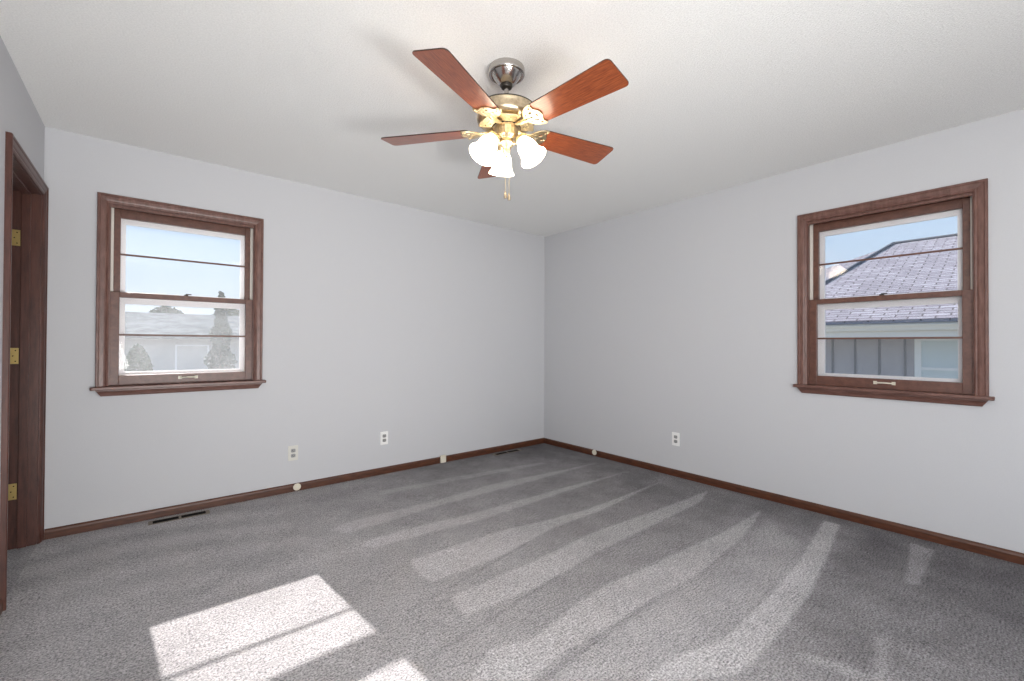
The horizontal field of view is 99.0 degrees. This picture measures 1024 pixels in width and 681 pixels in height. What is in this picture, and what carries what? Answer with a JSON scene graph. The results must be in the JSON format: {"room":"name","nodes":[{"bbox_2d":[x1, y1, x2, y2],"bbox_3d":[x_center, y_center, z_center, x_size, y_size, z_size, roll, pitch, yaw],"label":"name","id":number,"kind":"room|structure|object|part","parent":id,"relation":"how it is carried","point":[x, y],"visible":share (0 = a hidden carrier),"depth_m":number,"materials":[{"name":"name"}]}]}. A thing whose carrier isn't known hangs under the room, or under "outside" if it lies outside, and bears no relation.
{"room":"empty bedroom","nodes":[
{"label":"empty bedroom","id":0,"kind":"room"},
{"bbox_2d":[0,36,44,468],"bbox_3d":[-1.029,-0.059,0.381,0.115,2.440,5.600,1,-1,-40],"label":"wall","id":1,"kind":"structure","parent":0,"point":[19,116],"depth_m":1.96,"materials":[{"name":"paint"}]},
{"bbox_2d":[0,599,2,615],"bbox_3d":[-0.701,1.130,0.068,0.012,0.060,4.711,1,-1,-40],"label":"baseboard","id":2,"kind":"structure","parent":1,"relation":"attached to","point":[1,600],"depth_m":1.87,"materials":[{"name":"brown wood"}]},
{"bbox_2d":[0,131,48,610],"bbox_3d":[-2.526,0.132,2.197,0.144,2.078,0.885,1,-1,-40],"label":"door","id":3,"kind":"structure","parent":1,"relation":"in","point":[26,198],"depth_m":2.47,"materials":[{"name":"brown wood"}]},
{"bbox_2d":[44,127,544,528],"bbox_3d":[-1.238,-0.028,3.933,4.373,2.440,0.140,1,-1,-40],"label":"wall","id":4,"kind":"structure","parent":0,"point":[423,328],"depth_m":3.51,"materials":[{"name":"paint"}]},
{"bbox_2d":[90,192,265,396],"bbox_3d":[-2.267,-0.283,3.049,0.957,1.273,0.188,1,-1,-40],"label":"window","id":5,"kind":"structure","parent":4,"relation":"in","point":[114,212],"depth_m":2.98,"materials":[{"name":"brown wood"}]},
{"bbox_3d":[-2.266,-0.009,3.043,0.797,0.602,0.032,1,-1,-40],"label":"sash","id":6,"kind":"part","parent":5,"relation":"part of","materials":[{"name":"brown wood"}]},
{"bbox_3d":[-2.290,-0.566,3.080,0.764,0.575,0.030,1,-1,-40],"label":"sash","id":7,"kind":"part","parent":5,"relation":"part of","materials":[{"name":"brown wood"}]},
{"bbox_3d":[-2.318,-0.281,3.110,0.799,1.149,0.020,1,-1,-40],"label":"storm frame","id":8,"kind":"part","parent":5,"relation":"part of","materials":[{"name":"white metal"}]},
{"bbox_3d":[-2.318,-0.280,3.110,0.651,0.080,0.016,1,-1,-40],"label":"storm rail","id":9,"kind":"part","parent":5,"relation":"part of","materials":[{"name":"white metal"}]},
{"bbox_2d":[288,445,297,460],"bbox_3d":[-1.719,0.884,3.433,0.072,0.116,0.008,1,-1,-40],"label":"electrical outlet","id":10,"kind":"object","parent":4,"relation":"attached to","point":[292,450],"visible":1,"depth_m":3.43,"materials":[{"name":"white plastic"}]},
{"bbox_2d":[44,438,543,539],"bbox_3d":[-1.186,1.161,3.870,4.071,0.060,0.012,1,-1,-40],"label":"baseboard","id":11,"kind":"structure","parent":4,"relation":"attached to","point":[71,529],"depth_m":3.23,"materials":[{"name":"brown wood"}]},
{"bbox_2d":[380,431,387,444],"bbox_3d":[-1.143,0.873,3.910,0.072,0.116,0.008,1,-1,-40],"label":"electrical outlet","id":12,"kind":"object","parent":4,"relation":"attached to","point":[383,435],"visible":1,"depth_m":3.91,"materials":[{"name":"white plastic"}]},
{"bbox_2d":[293,483,300,490],"bbox_3d":[-1.688,1.153,3.436,0.056,0.056,0.016,1,-1,-40],"label":"cable plate","id":13,"kind":"object","parent":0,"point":[297,486],"visible":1,"depth_m":3.43,"materials":[{"name":"beige plastic"}]},
{"bbox_2d":[440,455,445,462],"bbox_3d":[-0.672,1.157,4.270,0.058,0.072,0.027,1,-1,-40],"label":"cable plate","id":14,"kind":"object","parent":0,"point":[442,457],"visible":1,"depth_m":4.26,"materials":[{"name":"beige plastic"}]},
{"bbox_2d":[0,443,1023,680],"bbox_3d":[-0.185,1.175,1.462,5.600,0.003,6.200,1,-1,-40],"label":"floor","id":15,"kind":"structure","parent":0,"point":[538,562],"depth_m":2.07,"materials":[{"name":"grey carpet"}]},
{"bbox_2d":[148,510,209,524],"bbox_3d":[-2.208,1.176,2.906,0.325,0.004,0.068,1,-1,-40],"label":"floor vent","id":16,"kind":"object","parent":15,"relation":"in","point":[205,511],"visible":1,"depth_m":2.90,"materials":[{"name":"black metal"}]},
{"bbox_2d":[492,449,521,455],"bbox_3d":[-0.051,1.201,4.695,0.360,0.004,0.066,1,-1,-40],"label":"floor vent","id":17,"kind":"object","parent":15,"relation":"in","point":[516,450],"visible":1,"depth_m":4.68,"materials":[{"name":"beige metal"}]},
{"bbox_2d":[0,0,1023,236],"bbox_3d":[0.598,-1.320,1.733,4.373,0.120,5.880,1,-1,-40],"label":"ceiling","id":18,"kind":"structure","parent":0,"point":[719,94],"depth_m":2.13,"materials":[{"name":"white paint"}]},
{"bbox_2d":[381,48,628,200],"bbox_3d":[0.001,-0.952,2.015,1.170,0.616,1.155,1,-1,-40],"label":"ceiling fan","id":19,"kind":"object","parent":18,"relation":"hanging from","point":[505,118],"visible":1,"depth_m":1.93,"materials":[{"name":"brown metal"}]},
{"bbox_3d":[-0.404,-0.975,2.103,0.428,0.006,0.153,0,12,12],"label":"blade","id":20,"kind":"part","parent":19,"relation":"part of","materials":[{"name":"brown wood"}]},
{"bbox_3d":[-0.194,-0.986,1.677,0.153,0.006,0.428,13,5,25],"label":"blade","id":21,"kind":"part","parent":19,"relation":"part of","materials":[{"name":"brown wood"}]},
{"bbox_3d":[-0.110,-0.871,1.958,0.127,0.112,0.127,39,-23,-32],"label":"lamp shade","id":22,"kind":"part","parent":19,"relation":"part of","materials":[{"name":"white glass"}]},
{"bbox_3d":[-0.107,-0.878,1.960,0.056,0.083,0.056,39,-23,-32],"label":"bulb","id":23,"kind":"part","parent":19,"relation":"part of","materials":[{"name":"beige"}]},
{"bbox_3d":[-0.110,-0.986,1.980,0.061,0.004,0.094,1,-1,-28],"label":"vent plate","id":24,"kind":"part","parent":19,"relation":"part of","materials":[{"name":"gold metal"}]},
{"bbox_3d":[-0.095,-0.979,2.405,0.153,0.006,0.428,-12,2,-10],"label":"blade","id":25,"kind":"part","parent":19,"relation":"part of","materials":[{"name":"brown wood"}]},
{"bbox_3d":[-0.046,-0.870,2.128,0.127,0.112,0.127,0,31,-11],"label":"lamp shade","id":26,"kind":"part","parent":19,"relation":"part of","materials":[{"name":"white glass"}]},
{"bbox_3d":[-0.030,-0.806,2.008,0.003,0.248,0.003,0,-1,-10],"label":"pull chain","id":27,"kind":"part","parent":19,"relation":"part of","materials":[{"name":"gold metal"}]},
{"bbox_3d":[-0.009,-0.986,1.931,0.094,0.004,0.061,0,-1,-10],"label":"vent plate","id":28,"kind":"part","parent":19,"relation":"part of","materials":[{"name":"gold metal"}]},
{"bbox_3d":[0.068,-0.985,2.012,0.061,0.004,0.094,0,-1,8],"label":"vent plate","id":29,"kind":"part","parent":19,"relation":"part of","materials":[{"name":"gold metal"}]},
{"bbox_3d":[0.067,-0.877,1.984,0.056,0.083,0.056,-34,-13,19],"label":"bulb","id":30,"kind":"part","parent":19,"relation":"part of","materials":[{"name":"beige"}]},
{"bbox_3d":[0.071,-0.870,1.982,0.127,0.112,0.127,-34,-13,19],"label":"lamp shade","id":31,"kind":"part","parent":19,"relation":"part of","materials":[{"name":"white glass"}]},
{"bbox_3d":[0.309,-0.979,2.217,0.428,0.006,0.153,1,-13,-30],"label":"blade","id":32,"kind":"part","parent":19,"relation":"part of","materials":[{"name":"brown wood"}]},
{"bbox_3d":[0.245,-0.984,1.750,0.428,0.006,0.153,0,-13,45],"label":"blade","id":33,"kind":"part","parent":19,"relation":"part of","materials":[{"name":"brown wood"}]},
{"bbox_2d":[544,109,1023,552],"bbox_3d":[2.223,-0.021,3.071,0.140,2.440,5.600,1,-1,-40],"label":"wall","id":34,"kind":"structure","parent":0,"point":[680,317],"depth_m":3.31,"materials":[{"name":"paint"}]},
{"bbox_2d":[672,432,679,445],"bbox_3d":[1.452,0.874,3.873,0.008,0.116,0.072,1,-1,-40],"label":"electrical outlet","id":35,"kind":"object","parent":34,"relation":"attached to","point":[675,436],"visible":1,"depth_m":3.87,"materials":[{"name":"white plastic"}]},
{"bbox_2d":[544,438,1023,564],"bbox_3d":[2.158,1.169,3.012,0.012,0.060,5.600,1,-1,-40],"label":"baseboard","id":36,"kind":"structure","parent":34,"relation":"attached to","point":[964,544],"depth_m":2.99,"materials":[{"name":"brown wood"}]},
{"bbox_2d":[793,178,994,406],"bbox_3d":[2.396,-0.265,2.824,0.188,1.273,0.975,1,-1,-40],"label":"window","id":37,"kind":"structure","parent":34,"relation":"in","point":[968,201],"depth_m":2.72,"materials":[{"name":"brown wood"}]},
{"bbox_3d":[2.458,-0.262,2.875,0.020,1.149,0.817,1,-1,-40],"label":"storm frame","id":38,"kind":"part","parent":37,"relation":"part of","materials":[{"name":"white metal"}]},
{"bbox_3d":[2.392,0.010,2.819,0.032,0.602,0.815,1,-1,-40],"label":"sash","id":39,"kind":"part","parent":37,"relation":"part of","materials":[{"name":"brown wood"}]},
{"bbox_3d":[2.458,-0.261,2.875,0.016,0.080,0.669,1,-1,-40],"label":"storm rail","id":40,"kind":"part","parent":37,"relation":"part of","materials":[{"name":"white metal"}]},
{"bbox_3d":[2.427,-0.547,2.851,0.030,0.575,0.782,1,-1,-40],"label":"sash","id":41,"kind":"part","parent":37,"relation":"part of","materials":[{"name":"brown wood"}]},
{"label":"outside","id":42,"kind":"structure","parent":0,"visible":0},
{"bbox_3d":[-9.190,2.419,16.719,120.000,0.300,150.000,1,-1,-40],"label":"ground","id":43,"kind":"structure","parent":42,"visible":0},
{"bbox_2d":[124,344,153,371],"bbox_3d":[-7.657,1.131,8.923,0.762,2.157,0.772,0,-1,-10],"label":"leafy shrub","id":44,"kind":"object","parent":43,"relation":"on","point":[141,355],"visible":0.25,"depth_m":8.86,"materials":[{"name":"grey plant"}]},
{"bbox_2d":[149,306,183,313],"bbox_3d":[-17.879,0.229,22.534,2.431,4.109,2.409,1,-1,-40],"label":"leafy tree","id":45,"kind":"object","parent":43,"relation":"on","point":[163,309],"visible":0.08,"depth_m":22.29,"materials":[{"name":"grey plant"}]},
{"bbox_2d":[124,312,238,371],"bbox_3d":[-13.252,0.596,17.261,4.800,3.320,6.900,1,-1,-40],"label":"house","id":46,"kind":"structure","parent":43,"relation":"on","point":[166,353],"depth_m":15.15,"materials":[{"name":"white"}]},
{"bbox_3d":[-11.070,1.147,15.126,0.950,2.000,0.033,1,-1,-40],"label":"door trim","id":47,"kind":"part","parent":46,"relation":"part of","materials":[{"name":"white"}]},
{"bbox_2d":[204,291,237,369],"bbox_3d":[-7.675,0.447,11.499,1.113,3.570,1.079,1,-1,-40],"label":"evergreen tree","id":48,"kind":"object","parent":43,"relation":"on","point":[220,348],"visible":0.52,"depth_m":11.40,"materials":[{"name":"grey plant"}]},
{"bbox_2d":[211,309,238,315],"bbox_3d":[-15.109,0.246,23.505,2.475,4.117,2.462,1,-1,-40],"label":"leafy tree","id":49,"kind":"object","parent":43,"relation":"on","point":[232,312],"visible":0.12,"depth_m":23.21,"materials":[{"name":"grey plant"}]},
{"bbox_2d":[825,250,897,330],"bbox_3d":[15.013,-0.537,14.178,8.000,5.780,11.200,1,-1,-40],"label":"roof","id":50,"kind":"structure","parent":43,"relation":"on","point":[831,271],"depth_m":15.51,"materials":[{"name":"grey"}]},
{"bbox_2d":[825,233,957,378],"bbox_3d":[11.271,-0.001,6.827,9.130,4.546,10.649,1,-1,-40],"label":"neighbouring house","id":51,"kind":"structure","parent":43,"relation":"on","point":[938,271],"depth_m":7.14,"materials":[{"name":"grey"}]},
{"bbox_2d":[921,341,957,378],"bbox_3d":[6.488,0.644,6.253,0.011,1.285,0.920,1,-1,-40],"label":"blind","id":52,"kind":"object","parent":51,"relation":"hanging from","point":[939,359],"depth_m":6.46,"materials":[{"name":"white"}]}
]}

